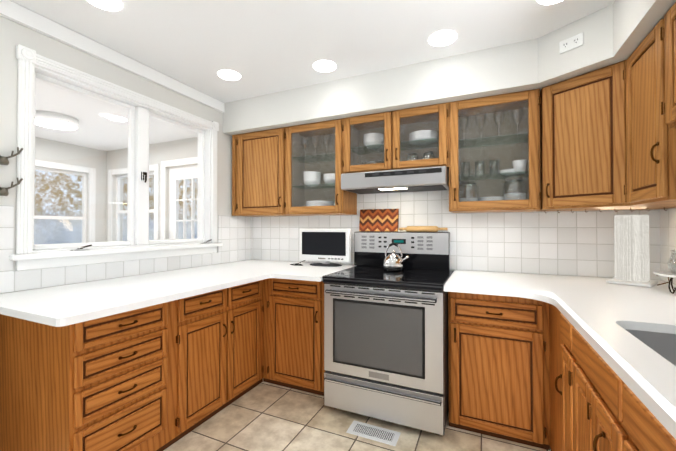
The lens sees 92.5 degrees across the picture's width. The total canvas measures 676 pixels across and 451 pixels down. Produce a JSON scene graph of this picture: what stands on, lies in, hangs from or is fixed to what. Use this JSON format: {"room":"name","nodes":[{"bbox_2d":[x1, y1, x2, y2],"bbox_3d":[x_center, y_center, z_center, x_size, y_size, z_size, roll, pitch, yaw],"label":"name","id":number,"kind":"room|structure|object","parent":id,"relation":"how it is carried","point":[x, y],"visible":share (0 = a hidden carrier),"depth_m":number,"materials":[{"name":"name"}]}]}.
{"room":"kitchen","nodes":[
{"label":"kitchen","id":0,"kind":"room"},
{"bbox_2d":[34,137,101,243],"bbox_3d":[-4.344,0.076,3.048,0.210,2.390,4.300,0,-1,24],"label":"wall","id":1,"kind":"structure","parent":0,"point":[93,233],"depth_m":4.57,"materials":[{"name":"white paint"}]},
{"bbox_2d":[0,0,207,293],"bbox_3d":[-1.921,0.058,1.238,0.172,2.390,5.600,0,-1,24],"label":"wall","id":2,"kind":"structure","parent":0,"point":[50,39],"depth_m":1.83,"materials":[{"name":"white paint"}]},
{"bbox_2d":[0,147,22,164],"bbox_3d":[-1.659,-0.346,1.607,0.047,0.095,0.135,0,-1,24],"label":"hook","id":3,"kind":"object","parent":2,"relation":"attached to","point":[4,160],"visible":1,"depth_m":1.61,"materials":[{"name":"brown metal"}]},
{"bbox_2d":[0,178,22,195],"bbox_3d":[-1.659,-0.191,1.605,0.047,0.095,0.135,0,-1,24],"label":"hook","id":4,"kind":"object","parent":2,"relation":"attached to","point":[4,191],"visible":0.96,"depth_m":1.61,"materials":[{"name":"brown metal"}]},
{"bbox_2d":[9,44,222,270],"bbox_3d":[-1.421,-0.338,2.308,0.205,1.164,1.421,0,-1,24],"label":"window","id":5,"kind":"structure","parent":2,"relation":"in","point":[29,255],"depth_m":2.15,"materials":[{"name":"white paint"}]},
{"bbox_2d":[35,79,197,150],"bbox_3d":[-3.086,-1.136,2.491,2.972,0.178,4.300,0,-1,24],"label":"ceiling","id":6,"kind":"structure","parent":0,"point":[86,122],"depth_m":3.47,"materials":[{"name":"white paint"}]},
{"bbox_2d":[102,137,197,241],"bbox_3d":[-2.162,0.088,4.300,2.792,2.390,0.220,0,-1,24],"label":"wall","id":7,"kind":"structure","parent":0,"point":[109,186],"depth_m":4.36,"materials":[{"name":"white paint"}]},
{"bbox_2d":[11,0,614,102],"bbox_3d":[-0.468,-1.195,0.422,3.503,0.100,5.288,0,-1,24],"label":"ceiling","id":8,"kind":"structure","parent":0,"point":[262,47],"depth_m":1.90,"materials":[{"name":"white paint"}]},
{"bbox_2d":[87,0,121,10],"bbox_3d":[-1.184,-1.130,1.630,0.164,0.004,0.164,0,-1,24],"label":"recessed light","id":9,"kind":"object","parent":8,"relation":"in","point":[112,5],"visible":1,"depth_m":1.66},
{"bbox_2d":[218,70,240,80],"bbox_3d":[-0.819,-1.122,2.437,0.164,0.004,0.164,0,-1,24],"label":"recessed light","id":10,"kind":"object","parent":8,"relation":"in","point":[228,75],"visible":1,"depth_m":2.43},
{"bbox_2d":[313,61,335,71],"bbox_3d":[-0.094,-1.123,2.302,0.164,0.004,0.164,0,-1,24],"label":"recessed light","id":11,"kind":"object","parent":8,"relation":"in","point":[324,66],"visible":1,"depth_m":2.29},
{"bbox_2d":[429,30,456,45],"bbox_3d":[0.635,-1.126,1.964,0.164,0.004,0.164,0,-1,24],"label":"recessed light","id":12,"kind":"object","parent":8,"relation":"in","point":[443,38],"visible":1,"depth_m":1.96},
{"bbox_2d":[537,0,561,4],"bbox_3d":[1.068,-1.130,1.582,0.164,0.004,0.164,0,-1,24],"label":"recessed light","id":13,"kind":"object","parent":8,"relation":"in","point":[546,2],"visible":1,"depth_m":1.64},
{"bbox_2d":[163,382,550,450],"bbox_3d":[-0.468,1.294,0.397,3.503,0.100,5.288,0,-1,24],"label":"floor","id":14,"kind":"structure","parent":0,"point":[263,416],"depth_m":1.96,"materials":[{"name":"tile"}]},
{"bbox_2d":[0,300,175,450],"bbox_3d":[-1.342,0.817,1.741,0.670,0.882,0.483,0,-1,24],"label":"base cabinet","id":15,"kind":"object","parent":14,"relation":"on","point":[108,383],"depth_m":1.55,"materials":[{"name":"brown wood"}]},
{"bbox_2d":[176,286,235,440],"bbox_3d":[-1.140,0.822,2.188,0.670,0.882,0.498,0,-1,24],"label":"base cabinet","id":16,"kind":"object","parent":14,"relation":"on","point":[206,322],"depth_m":2.04,"materials":[{"name":"brown wood"}]},
{"bbox_2d":[236,280,263,399],"bbox_3d":[-0.997,0.825,2.504,0.670,0.882,0.436,0,-1,24],"label":"base cabinet","id":17,"kind":"object","parent":14,"relation":"on","point":[249,296],"depth_m":2.43,"materials":[{"name":"brown wood"}]},
{"bbox_2d":[264,278,324,395],"bbox_3d":[-0.208,0.827,2.715,0.634,0.882,0.556,0,-1,24],"label":"base cabinet","id":18,"kind":"object","parent":14,"relation":"on","point":[293,309],"depth_m":2.47,"materials":[{"name":"brown wood"}]},
{"bbox_2d":[0,260,354,326],"bbox_3d":[-0.766,0.364,2.161,1.195,0.030,2.019,0,-1,24],"label":"countertop","id":19,"kind":"structure","parent":18,"relation":"on","point":[63,305],"depth_m":1.72,"materials":[{"name":"white stone"}]},
{"bbox_2d":[290,229,350,266],"bbox_3d":[-0.143,0.196,2.803,0.531,0.316,0.225,0,-1,24],"label":"television","id":20,"kind":"object","parent":19,"relation":"on","point":[326,247],"visible":1,"depth_m":2.76,"materials":[{"name":"white plastic"}]},
{"bbox_2d":[346,420,400,445],"bbox_3d":[0.214,1.256,1.956,0.305,0.006,0.134,0,-1,24],"label":"floor vent","id":21,"kind":"object","parent":14,"relation":"in","point":[376,433],"visible":1,"depth_m":1.95,"materials":[{"name":"white plastic"}]},
{"bbox_2d":[322,232,453,435],"bbox_3d":[0.379,0.661,2.327,0.807,1.205,0.761,0,-1,24],"label":"stove","id":22,"kind":"object","parent":14,"relation":"on","point":[385,345],"visible":1,"depth_m":2.03,"materials":[{"name":"grey metal"}]},
{"bbox_2d":[359,209,398,231],"bbox_3d":[0.342,-0.035,2.731,0.336,0.190,0.042,0,-1,24],"label":"cutting board","id":23,"kind":"object","parent":22,"relation":"on","point":[378,220],"visible":0.98,"depth_m":2.72,"materials":[{"name":"wood"}]},
{"bbox_2d":[383,242,408,270],"bbox_3d":[0.444,0.240,2.449,0.209,0.210,0.164,0,-1,24],"label":"kettle","id":24,"kind":"object","parent":22,"relation":"on","point":[393,261],"visible":1,"depth_m":2.40,"materials":[{"name":"silver metal"}]},
{"bbox_2d":[399,226,447,231],"bbox_3d":[0.673,0.036,2.575,0.378,0.048,0.047,0,-1,24],"label":"rolling pin","id":25,"kind":"object","parent":22,"relation":"on","point":[421,228],"visible":1,"depth_m":2.56,"materials":[{"name":"brown wood"}]},
{"bbox_2d":[448,292,559,450],"bbox_3d":[1.051,0.821,2.145,0.555,0.882,0.556,0,-1,24],"label":"base cabinet","id":26,"kind":"object","parent":14,"relation":"on","point":[526,371],"depth_m":1.88,"materials":[{"name":"brown wood"}]},
{"bbox_2d":[444,270,571,311],"bbox_3d":[0.879,0.361,1.864,0.483,0.030,1.203,0,-1,24],"label":"countertop","id":27,"kind":"structure","parent":26,"relation":"on","point":[522,285],"depth_m":1.83,"materials":[{"name":"white stone"}]},
{"bbox_2d":[532,274,675,438],"bbox_3d":[0.918,0.456,0.486,0.724,0.248,3.678,0,-1,24],"label":"countertop","id":28,"kind":"structure","parent":26,"relation":"on","point":[627,333],"depth_m":1.11,"materials":[{"name":"white stone"}]},
{"bbox_2d":[606,215,668,286],"bbox_3d":[1.741,0.145,1.874,0.196,0.399,0.258,0,-1,-38],"label":"paper towel holder","id":29,"kind":"object","parent":28,"relation":"on","point":[631,250],"visible":0.96,"depth_m":1.84,"materials":[{"name":"white paper"}]},
{"bbox_2d":[653,250,675,293],"bbox_3d":[1.696,0.234,1.597,0.200,0.214,0.200,0,-1,24],"label":"cake stand","id":30,"kind":"object","parent":28,"relation":"on","point":[671,273],"visible":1,"depth_m":1.61,"materials":[{"name":"white ceramic"}]},
{"bbox_2d":[208,6,607,277],"bbox_3d":[0.294,0.071,2.560,2.760,2.390,0.740,0,-1,24],"label":"wall","id":31,"kind":"structure","parent":0,"point":[574,243],"depth_m":2.38,"materials":[{"name":"white paint"}]},
{"bbox_2d":[341,166,448,193],"bbox_3d":[0.452,-0.329,2.514,0.782,0.132,0.382,0,-1,24],"label":"range hood","id":32,"kind":"object","parent":31,"relation":"attached to","point":[436,178],"visible":0.92,"depth_m":2.35,"materials":[{"name":"silver metal"}]},
{"bbox_2d":[559,32,582,53],"bbox_3d":[1.304,-1.014,1.811,0.008,0.070,0.116,0,-1,-33],"label":"outlet","id":33,"kind":"object","parent":31,"relation":"attached to","point":[571,43],"visible":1,"depth_m":1.81,"materials":[{"name":"white plastic"}]},
{"bbox_2d":[544,210,647,212],"bbox_3d":[1.620,-0.475,2.033,0.714,0.760,0.298,0,-1,24],"label":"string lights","id":34,"kind":"object","parent":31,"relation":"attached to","point":[544,210],"depth_m":2.15,"materials":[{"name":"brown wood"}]},
{"bbox_2d":[524,42,675,211],"bbox_3d":[1.491,-0.477,1.780,0.740,0.760,0.310,0,-1,24],"label":"upper cabinet","id":35,"kind":"object","parent":31,"relation":"attached to","point":[603,138],"depth_m":1.74,"materials":[{"name":"brown wood"}]},
{"bbox_2d":[608,0,675,284],"bbox_3d":[0.871,0.044,-0.197,0.563,2.390,5.288,0,-1,24],"label":"wall","id":36,"kind":"structure","parent":0,"point":[630,22],"depth_m":1.67,"materials":[{"name":"white paint"}]},
{"label":"outside","id":37,"kind":"structure","parent":0,"visible":0},
{"bbox_2d":[34,170,197,243],"bbox_3d":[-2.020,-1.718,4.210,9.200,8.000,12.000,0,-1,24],"label":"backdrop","id":38,"kind":"structure","parent":37,"point":[67,212],"depth_m":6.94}
]}

